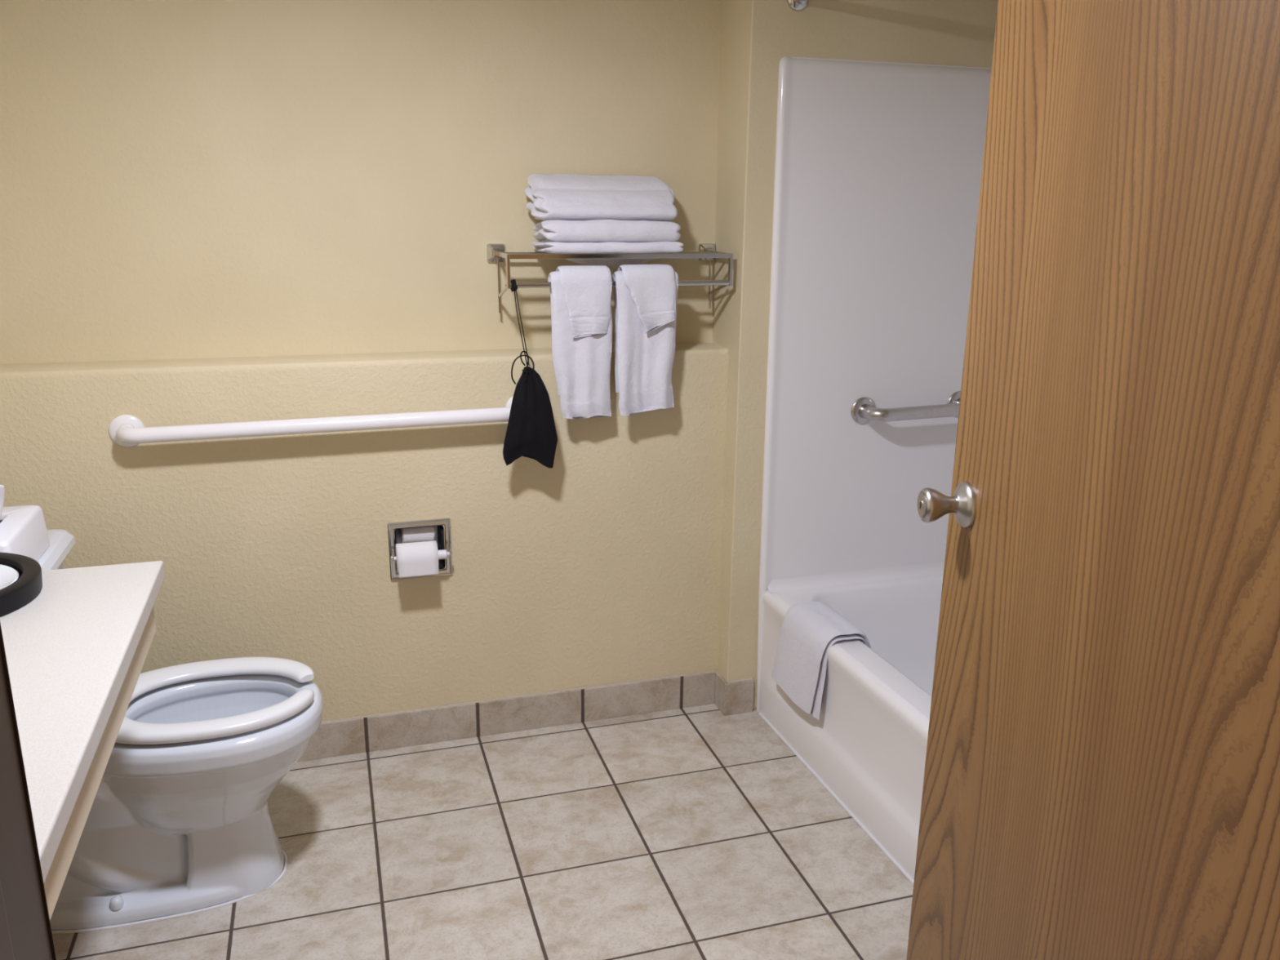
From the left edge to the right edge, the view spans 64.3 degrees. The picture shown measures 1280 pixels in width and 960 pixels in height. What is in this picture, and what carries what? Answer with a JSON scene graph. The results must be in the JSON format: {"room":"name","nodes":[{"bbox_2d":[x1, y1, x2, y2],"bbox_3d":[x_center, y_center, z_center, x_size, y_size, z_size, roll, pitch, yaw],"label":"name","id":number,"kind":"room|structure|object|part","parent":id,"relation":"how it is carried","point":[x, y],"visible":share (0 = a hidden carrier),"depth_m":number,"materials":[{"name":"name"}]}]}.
{"room":"hotel bathroom","nodes":[
{"label":"hotel bathroom","id":0,"kind":"room"},
{"bbox_2d":[0,0,728,720],"bbox_3d":[-0.741,-0.316,2.656,2.076,2.200,0.130,-4,16,-17],"label":"wall","id":1,"kind":"structure","parent":0,"point":[212,211],"depth_m":2.64,"materials":[{"name":"paint"}]},
{"bbox_2d":[108,395,513,447],"bbox_3d":[-0.774,-0.146,2.577,1.047,0.088,0.083,-4,16,-17],"label":"grab bar","id":2,"kind":"object","parent":1,"relation":"attached to","point":[125,430],"visible":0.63,"depth_m":2.51,"materials":[{"name":"white metal"}]},
{"bbox_2d":[387,518,452,580],"bbox_3d":[-0.601,0.184,2.781,0.166,0.162,0.154,-4,16,-17],"label":"toilet paper holder","id":3,"kind":"object","parent":1,"relation":"attached to","point":[444,548],"visible":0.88,"depth_m":2.77,"materials":[{"name":"silver metal"}]},
{"bbox_3d":[-0.665,0.203,2.722,0.008,0.020,0.051,-4,16,-17],"label":"arm","id":4,"kind":"part","parent":3,"relation":"part of","materials":[{"name":"silver metal"}]},
{"bbox_2d":[395,540,439,577],"bbox_3d":[-0.596,0.206,2.718,0.106,0.081,0.077,-4,16,-17],"label":"toilet paper roll","id":5,"kind":"object","parent":3,"relation":"on","point":[414,559],"visible":0.99,"depth_m":2.69,"materials":[{"name":"white paper"}]},
{"bbox_2d":[400,525,435,542],"bbox_3d":[-0.613,0.145,2.805,0.091,0.065,0.065,-4,16,-17],"label":"toilet paper roll","id":6,"kind":"object","parent":3,"relation":"in","point":[425,533],"visible":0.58,"depth_m":2.78,"materials":[{"name":"white paper"}]},
{"bbox_3d":[-0.516,0.192,2.767,0.008,0.020,0.051,-4,16,-17],"label":"arm","id":7,"kind":"part","parent":3,"relation":"part of","materials":[{"name":"silver metal"}]},
{"bbox_2d":[297,670,753,761],"bbox_3d":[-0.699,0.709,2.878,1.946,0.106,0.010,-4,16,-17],"label":"baseboard","id":8,"kind":"structure","parent":1,"relation":"attached to","point":[375,733],"depth_m":2.96,"materials":[{"name":"tile"}]},
{"bbox_2d":[486,243,733,313],"bbox_3d":[-0.072,-0.546,2.772,0.658,0.183,0.195,-4,16,-17],"label":"towel shelf","id":9,"kind":"object","parent":1,"relation":"attached to","point":[495,252],"visible":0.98,"depth_m":2.72,"materials":[{"name":"silver metal"}]},
{"bbox_3d":[-0.385,-0.610,2.738,0.049,0.049,0.040,-4,16,-17],"label":"wall post","id":10,"kind":"part","parent":9,"relation":"part of","materials":[{"name":"silver metal"}]},
{"bbox_3d":[-0.358,-0.587,2.653,0.006,0.012,0.164,-4,16,-17],"label":"arm","id":11,"kind":"part","parent":9,"relation":"part of","materials":[{"name":"silver metal"}]},
{"bbox_2d":[502,279,557,467],"bbox_3d":[-0.287,-0.266,2.634,0.126,0.494,0.078,4,16,14],"label":"drawstring bag","id":12,"kind":"object","parent":9,"relation":"hanging from","point":[531,433],"visible":1,"depth_m":2.65,"materials":[{"name":"black fabric"}]},
{"bbox_3d":[-0.306,-0.396,2.610,0.048,0.205,0.013,13,19,38],"label":"hanging cord","id":13,"kind":"part","parent":12,"relation":"part of","materials":[{"name":"black fabric"}]},
{"bbox_2d":[547,271,612,418],"bbox_3d":[-0.157,-0.356,2.697,0.164,0.388,0.061,-4,16,-17],"label":"hand towel","id":14,"kind":"object","parent":9,"relation":"hanging from","point":[582,365],"visible":0.79,"depth_m":2.69,"materials":[{"name":"fabric"}]},
{"bbox_2d":[555,265,611,337],"bbox_3d":[-0.148,-0.469,2.669,0.137,0.183,0.080,-4,16,-17],"label":"washcloth","id":15,"kind":"object","parent":14,"relation":"on","point":[587,289],"visible":0.97,"depth_m":2.64,"materials":[{"name":"fabric"}]},
{"bbox_2d":[532,240,683,266],"bbox_3d":[-0.091,-0.606,2.728,0.391,0.072,0.181,-4,16,-17],"label":"folded towel","id":16,"kind":"object","parent":9,"relation":"on","point":[553,247],"visible":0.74,"depth_m":2.66,"materials":[{"name":"fabric"}]},
{"bbox_2d":[533,219,680,242],"bbox_3d":[-0.089,-0.667,2.716,0.378,0.060,0.175,-4,16,-17],"label":"folded towel","id":17,"kind":"object","parent":16,"relation":"on","point":[549,230],"visible":0.87,"depth_m":2.64,"materials":[{"name":"fabric"}]},
{"bbox_2d":[524,173,677,221],"bbox_3d":[-0.101,-0.752,2.710,0.399,0.120,0.171,-4,16,-17],"label":"folded towel","id":18,"kind":"object","parent":17,"relation":"on","point":[564,197],"visible":0.91,"depth_m":2.67,"materials":[{"name":"fabric"}]},
{"bbox_2d":[611,271,678,415],"bbox_3d":[0.014,-0.369,2.744,0.174,0.383,0.068,-4,16,-17],"label":"hand towel","id":19,"kind":"object","parent":9,"relation":"hanging from","point":[643,361],"visible":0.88,"depth_m":2.74,"materials":[{"name":"fabric"}]},
{"bbox_2d":[617,264,675,333],"bbox_3d":[0.018,-0.484,2.713,0.146,0.177,0.089,-4,16,-17],"label":"washcloth","id":20,"kind":"object","parent":19,"relation":"on","point":[652,287],"visible":0.98,"depth_m":2.69,"materials":[{"name":"fabric"}]},
{"bbox_3d":[0.197,-0.651,2.913,0.049,0.049,0.040,-4,16,-17],"label":"wall post","id":21,"kind":"part","parent":9,"relation":"part of","materials":[{"name":"silver metal"}]},
{"bbox_3d":[0.224,-0.627,2.828,0.006,0.012,0.164,-4,16,-17],"label":"arm","id":22,"kind":"part","parent":9,"relation":"part of","materials":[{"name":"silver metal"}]},
{"bbox_2d":[52,703,913,959],"bbox_3d":[0.223,1.202,1.469,3.030,0.080,3.900,-4,16,-17],"label":"floor","id":23,"kind":"structure","parent":0,"point":[695,833],"depth_m":2.40,"materials":[{"name":"tile"}]},
{"bbox_2d":[37,528,323,933],"bbox_3d":[-1.098,0.550,2.201,0.791,0.820,0.490,-4,16,-17],"label":"toilet","id":24,"kind":"object","parent":23,"relation":"on","point":[179,823],"visible":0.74,"depth_m":2.19,"materials":[{"name":"white ceramic"}]},
{"bbox_2d":[0,505,50,561],"bbox_3d":[-1.278,0.130,2.007,0.140,0.090,0.273,-4,16,-17],"label":"tissue box cover","id":25,"kind":"object","parent":24,"relation":"on","point":[23,529],"visible":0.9,"depth_m":2.04,"materials":[{"name":"white plastic"}]},
{"bbox_2d":[0,484,4,519],"bbox_3d":[-1.257,0.056,1.966,0.031,0.099,0.143,-2,16,-10],"label":"tissue","id":26,"kind":"object","parent":25,"relation":"on","point":[2,486],"visible":1,"depth_m":2.01,"materials":[{"name":"white paper"}]},
{"bbox_3d":[-1.333,0.190,2.026,0.290,0.038,0.490,-4,16,-17],"label":"tank lid","id":27,"kind":"part","parent":24,"relation":"part of","materials":[{"name":"white ceramic"}]},
{"bbox_3d":[-1.341,0.370,2.073,0.254,0.334,0.455,-4,16,-17],"label":"tank","id":28,"kind":"part","parent":24,"relation":"part of","materials":[{"name":"white ceramic"}]},
{"bbox_3d":[-1.094,0.726,2.251,0.778,0.455,0.372,-4,16,-17],"label":"bowl","id":29,"kind":"part","parent":24,"relation":"part of","materials":[{"name":"white ceramic"}]},
{"bbox_3d":[-0.962,0.478,2.233,0.472,0.028,0.358,-4,16,-17],"label":"seat","id":30,"kind":"part","parent":24,"relation":"part of","materials":[{"name":"white plastic"}]},
{"bbox_2d":[756,56,991,884],"bbox_3d":[0.957,-0.021,2.276,0.795,1.875,1.574,-4,16,-17],"label":"bathtub","id":31,"kind":"object","parent":23,"relation":"on","point":[878,165],"visible":0.37,"depth_m":2.87,"materials":[{"name":"white plastic"}]},
{"bbox_2d":[771,601,871,719],"bbox_3d":[0.496,0.483,2.811,0.180,0.255,0.281,-4,16,-17],"label":"bath mat","id":32,"kind":"object","parent":31,"relation":"on","point":[808,628],"visible":0.98,"depth_m":2.75,"materials":[{"name":"fabric"}]},
{"bbox_2d":[758,573,943,879],"bbox_3d":[0.959,0.690,2.461,0.774,0.400,1.550,-4,16,-17],"label":"tub","id":33,"kind":"object","parent":31,"relation":"in","point":[867,744],"depth_m":2.67,"materials":[{"name":"white ceramic"}]},
{"bbox_2d":[850,391,960,424],"bbox_3d":[0.816,-0.203,2.961,0.400,0.084,0.094,-4,16,-17],"label":"grab bar","id":34,"kind":"object","parent":31,"relation":"attached to","point":[864,410],"visible":0.76,"depth_m":2.92,"materials":[{"name":"silver metal"}]},
{"bbox_2d":[711,0,998,709],"bbox_3d":[0.692,-0.423,3.107,0.974,2.200,0.330,-4,16,-17],"label":"wall","id":35,"kind":"structure","parent":0,"point":[756,34],"depth_m":2.76,"materials":[{"name":"paint"}]},
{"bbox_2d":[714,671,727,714],"bbox_3d":[0.246,0.652,3.127,0.010,0.106,0.080,-4,16,-17],"label":"baseboard","id":36,"kind":"structure","parent":35,"relation":"attached to","point":[720,681],"depth_m":3.12,"materials":[{"name":"tile"}]},
{"bbox_2d":[723,680,754,715],"bbox_3d":[0.300,0.662,3.097,0.094,0.104,0.011,-4,16,-17],"label":"baseboard","id":37,"kind":"object","parent":35,"relation":"attached to","point":[738,697],"visible":1,"depth_m":3.09,"materials":[{"name":"tile"}]},
{"bbox_3d":[0.401,0.245,0.652,2.830,2.200,0.120,-4,16,-17],"label":"wall","id":38,"kind":"structure","parent":0,"visible":0},
{"bbox_2d":[0,622,56,959],"bbox_3d":[0.156,0.311,0.591,1.018,2.106,0.153,-4,16,-17],"label":"trim","id":39,"kind":"structure","parent":38,"relation":"attached to","point":[25,929],"depth_m":0.47,"materials":[{"name":"paint"}]},
{"bbox_2d":[906,0,1279,959],"bbox_3d":[0.497,0.184,1.179,0.115,2.018,0.852,-1,15,-5],"label":"door","id":40,"kind":"structure","parent":38,"relation":"in","point":[1101,781],"depth_m":1.10,"materials":[{"name":"brown wood"}]},
{"bbox_3d":[0.442,0.037,1.500,0.053,0.052,0.052,-1,15,-5],"label":"knob","id":41,"kind":"part","parent":40,"relation":"part of","materials":[{"name":"silver metal"}]},
{"bbox_3d":[-1.360,0.031,1.360,0.100,2.200,2.570,-4,16,-17],"label":"wall","id":42,"kind":"structure","parent":0,"visible":0},
{"bbox_2d":[0,560,164,919],"bbox_3d":[-0.924,0.415,1.133,0.552,0.132,1.460,-4,16,-17],"label":"countertop","id":43,"kind":"structure","parent":42,"relation":"attached to","point":[76,653],"depth_m":1.43,"materials":[{"name":"laminate"}]},
{"bbox_2d":[0,551,42,617],"bbox_3d":[-1.147,0.183,1.654,0.306,0.036,0.306,-4,16,-17],"label":"tray","id":44,"kind":"object","parent":43,"relation":"on","point":[28,584],"visible":0.91,"depth_m":1.67,"materials":[{"name":"black plastic"}]},
{"bbox_2d":[0,564,18,589],"bbox_3d":[-1.138,0.181,1.659,0.218,0.018,0.218,-4,16,-17],"label":"saucer","id":45,"kind":"object","parent":44,"relation":"in","point":[8,575],"visible":0.82,"depth_m":1.71,"materials":[{"name":"white ceramic"}]},
{"bbox_3d":[1.218,0.036,1.453,0.780,2.200,0.120,-4,16,-17],"label":"wall","id":46,"kind":"structure","parent":0,"visible":0},
{"bbox_2d":[786,0,808,11],"bbox_3d":[0.636,-1.035,1.888,0.062,0.062,1.570,-4,16,-17],"label":"shower rod","id":47,"kind":"object","parent":46,"relation":"attached to","point":[795,5],"visible":1,"depth_m":2.60,"materials":[{"name":"silver metal"}]}
]}

